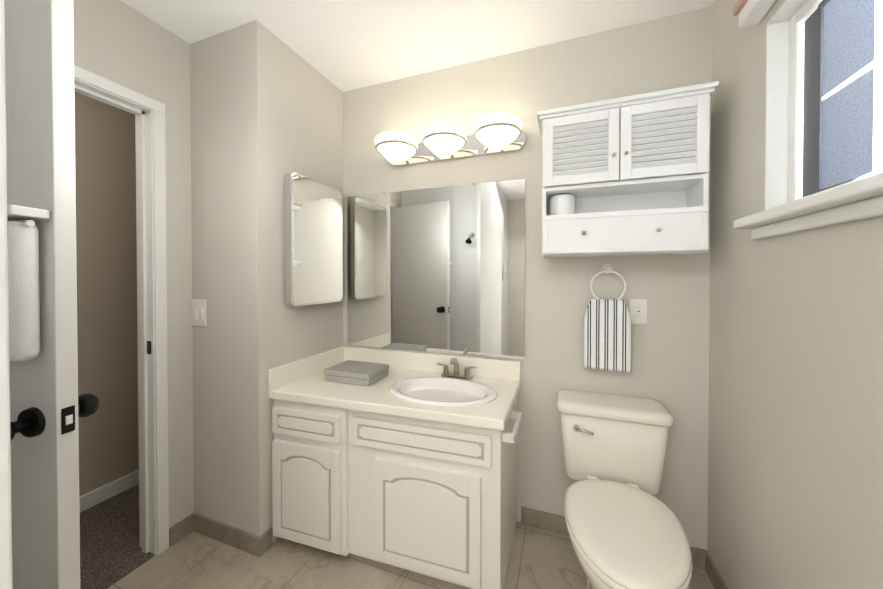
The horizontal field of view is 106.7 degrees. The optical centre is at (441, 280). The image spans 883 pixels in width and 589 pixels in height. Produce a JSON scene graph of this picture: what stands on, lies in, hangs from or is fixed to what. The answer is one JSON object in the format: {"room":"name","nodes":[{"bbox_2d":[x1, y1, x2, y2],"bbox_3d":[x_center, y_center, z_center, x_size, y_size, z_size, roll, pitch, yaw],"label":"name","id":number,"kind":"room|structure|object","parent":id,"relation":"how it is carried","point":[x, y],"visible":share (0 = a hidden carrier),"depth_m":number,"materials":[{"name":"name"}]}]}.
{"room":"bathroom","nodes":[
{"label":"bathroom","id":0,"kind":"room"},
{"bbox_2d":[0,0,12,588],"bbox_3d":[-1.397,0.062,-0.186,1.001,2.438,1.806,0,1,20],"label":"wall","id":1,"kind":"structure","parent":0,"point":[6,576],"depth_m":0.48,"materials":[{"name":"white paint"}]},
{"bbox_2d":[74,92,138,496],"bbox_3d":[-2.220,0.046,1.242,0.120,2.440,3.920,0,1,20],"label":"wall","id":2,"kind":"structure","parent":0,"point":[105,179],"depth_m":1.88,"materials":[{"name":"beige paint"}]},
{"bbox_2d":[79,470,138,512],"bbox_3d":[-2.178,1.222,1.175,0.013,0.090,3.800,0,1,20],"label":"baseboard","id":3,"kind":"structure","parent":2,"relation":"attached to","point":[88,500],"depth_m":1.88,"materials":[{"name":"white wood"}]},
{"bbox_2d":[80,484,154,588],"bbox_3d":[-1.911,1.315,1.077,0.823,0.106,4.040,0,1,20],"label":"floor","id":4,"kind":"structure","parent":0,"point":[111,553],"depth_m":1.58,"materials":[{"name":"brown carpet"}]},
{"bbox_2d":[73,0,193,527],"bbox_3d":[-1.556,0.049,0.997,0.110,2.440,3.920,0,1,20],"label":"wall","id":5,"kind":"structure","parent":0,"point":[119,42],"depth_m":1.57,"materials":[{"name":"beige paint"}]},
{"bbox_2d":[4,0,99,588],"bbox_3d":[-1.186,0.255,0.819,0.707,2.015,0.258,0,1,20],"label":"door","id":6,"kind":"structure","parent":5,"relation":"in","point":[49,406],"depth_m":0.73,"materials":[{"name":"white wood"}]},
{"bbox_2d":[74,65,168,555],"bbox_3d":[-1.490,0.226,1.180,0.139,2.081,0.817,0,1,20],"label":"door frame","id":7,"kind":"structure","parent":5,"relation":"attached to","point":[148,112],"depth_m":1.50,"materials":[{"name":"white wood"}]},
{"bbox_2d":[190,20,343,542],"bbox_3d":[-0.938,0.039,1.867,0.447,2.440,0.620,0,1,20],"label":"wall","id":8,"kind":"structure","parent":0,"point":[266,110],"depth_m":1.58,"materials":[{"name":"beige paint"}]},
{"bbox_2d":[192,299,205,326],"bbox_3d":[-1.206,0.162,1.628,0.100,0.132,0.014,0,1,20],"label":"switch plate","id":9,"kind":"object","parent":8,"relation":"attached to","point":[198,312],"visible":1,"depth_m":1.63,"materials":[{"name":"white plastic"}]},
{"bbox_2d":[182,513,268,556],"bbox_3d":[-1.043,1.220,1.577,0.458,0.085,0.060,0,1,20],"label":"baseboard","id":10,"kind":"structure","parent":8,"relation":"attached to","point":[250,543],"depth_m":1.57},
{"bbox_2d":[283,172,342,305],"bbox_3d":[-0.691,-0.205,1.813,0.050,0.670,0.405,0,1,20],"label":"medicine cabinet mirror","id":11,"kind":"object","parent":8,"relation":"attached to","point":[313,236],"visible":1,"depth_m":1.74,"materials":[{"name":"silver metal"}]},
{"bbox_2d":[107,521,713,588],"bbox_3d":[-0.454,1.326,0.274,2.467,0.100,3.540,0,1,20],"label":"floor","id":12,"kind":"structure","parent":0,"point":[541,559],"depth_m":1.44,"materials":[{"name":"beige tile"}]},
{"bbox_2d":[268,346,521,588],"bbox_3d":[-0.190,0.831,1.622,1.127,0.861,0.572,0,1,20],"label":"bathroom vanity","id":13,"kind":"object","parent":12,"relation":"on","point":[408,462],"visible":0.98,"depth_m":1.44,"materials":[{"name":"white paint"}]},
{"bbox_2d":[324,360,388,385],"bbox_3d":[-0.443,0.485,1.731,0.266,0.059,0.206,0,1,20],"label":"box","id":14,"kind":"object","parent":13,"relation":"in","point":[361,373],"visible":1,"depth_m":1.66,"materials":[{"name":"grey wood"}]},
{"bbox_2d":[557,389,692,588],"bbox_3d":[0.658,0.901,1.223,0.440,0.731,0.725,0,1,20],"label":"toilet","id":15,"kind":"object","parent":12,"relation":"on","point":[625,528],"visible":1,"depth_m":1.25,"materials":[{"name":"white ceramic"}]},
{"bbox_2d":[120,0,714,91],"bbox_3d":[-0.754,-1.218,0.623,3.290,0.100,4.040,0,1,20],"label":"ceiling","id":16,"kind":"structure","parent":0,"point":[345,45],"depth_m":1.51,"materials":[{"name":"white paint"}]},
{"bbox_2d":[343,6,711,549],"bbox_3d":[0.086,0.039,1.883,2.577,2.440,0.120,0,1,20],"label":"wall","id":17,"kind":"structure","parent":0,"point":[670,357],"depth_m":1.63,"materials":[{"name":"beige paint"}]},
{"bbox_2d":[347,179,524,359],"bbox_3d":[-0.081,-0.059,1.874,1.085,0.939,0.009,0,1,20],"label":"vanity mirror","id":18,"kind":"object","parent":17,"relation":"attached to","point":[440,269],"visible":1,"depth_m":1.84,"materials":[{"name":"clear glass"}]},
{"bbox_2d":[375,113,525,166],"bbox_3d":[0.015,-0.704,1.703,0.800,0.150,0.250,0,1,20],"label":"sconce","id":19,"kind":"object","parent":17,"relation":"attached to","point":[494,133],"visible":1,"depth_m":1.67,"materials":[{"name":"white glass"}]},
{"bbox_2d":[590,264,626,299],"bbox_3d":[0.778,0.014,1.539,0.156,0.186,0.045,0,1,20],"label":"towel ring","id":20,"kind":"object","parent":17,"relation":"attached to","point":[606,268],"visible":0.83,"depth_m":1.52,"materials":[{"name":"white"}]},
{"bbox_2d":[584,299,631,371],"bbox_3d":[0.766,0.251,1.522,0.195,0.324,0.047,0,1,20],"label":"towel","id":21,"kind":"object","parent":20,"relation":"hanging from","point":[607,334],"visible":1,"depth_m":1.50,"materials":[{"name":"white fabric"}]},
{"bbox_2d":[521,506,701,569],"bbox_3d":[0.769,1.220,1.575,0.758,0.085,0.011,0,1,20],"label":"baseboard","id":22,"kind":"structure","parent":17,"relation":"attached to","point":[539,519],"depth_m":1.65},
{"bbox_2d":[537,81,718,257],"bbox_3d":[0.762,-0.428,1.433,0.654,0.634,0.243,0,1,20],"label":"upper cabinet","id":23,"kind":"object","parent":17,"relation":"attached to","point":[626,176],"visible":1,"depth_m":1.35,"materials":[{"name":"white wood"}]},
{"bbox_2d":[629,299,646,323],"bbox_3d":[0.906,0.143,1.512,0.072,0.116,0.010,0,1,20],"label":"electrical outlet plate","id":24,"kind":"object","parent":17,"relation":"attached to","point":[638,310],"visible":0.94,"depth_m":1.51,"materials":[{"name":"white plastic"}]},
{"bbox_2d":[707,0,882,588],"bbox_3d":[0.647,0.061,-0.146,0.120,2.440,3.300,0,1,20],"label":"wall","id":25,"kind":"structure","parent":0,"point":[795,462],"depth_m":0.95,"materials":[{"name":"beige paint"}]},
{"bbox_2d":[701,549,727,588],"bbox_3d":[0.586,1.238,-0.110,0.011,0.085,3.300,0,1,20],"label":"baseboard","id":26,"kind":"structure","parent":25,"relation":"attached to","point":[707,564],"depth_m":1.37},
{"bbox_2d":[733,0,776,27],"bbox_3d":[0.807,-0.863,0.552,0.067,0.072,1.140,0,1,20],"label":"blind valance","id":27,"kind":"object","parent":25,"relation":"attached to","point":[751,12],"visible":1,"depth_m":1.04,"materials":[{"name":"white"}]},
{"bbox_2d":[734,172,882,239],"bbox_3d":[0.836,-0.161,0.555,0.111,0.069,1.130,0,1,20],"label":"window sill","id":28,"kind":"structure","parent":25,"relation":"attached to","point":[860,199],"depth_m":0.75,"materials":[{"name":"white wood"}]},
{"bbox_2d":[764,0,882,210],"bbox_3d":[0.886,-0.496,0.533,0.096,0.602,1.032,0,1,20],"label":"window","id":29,"kind":"structure","parent":25,"relation":"in","point":[824,101],"depth_m":0.91,"materials":[{"name":"white"}]}
]}

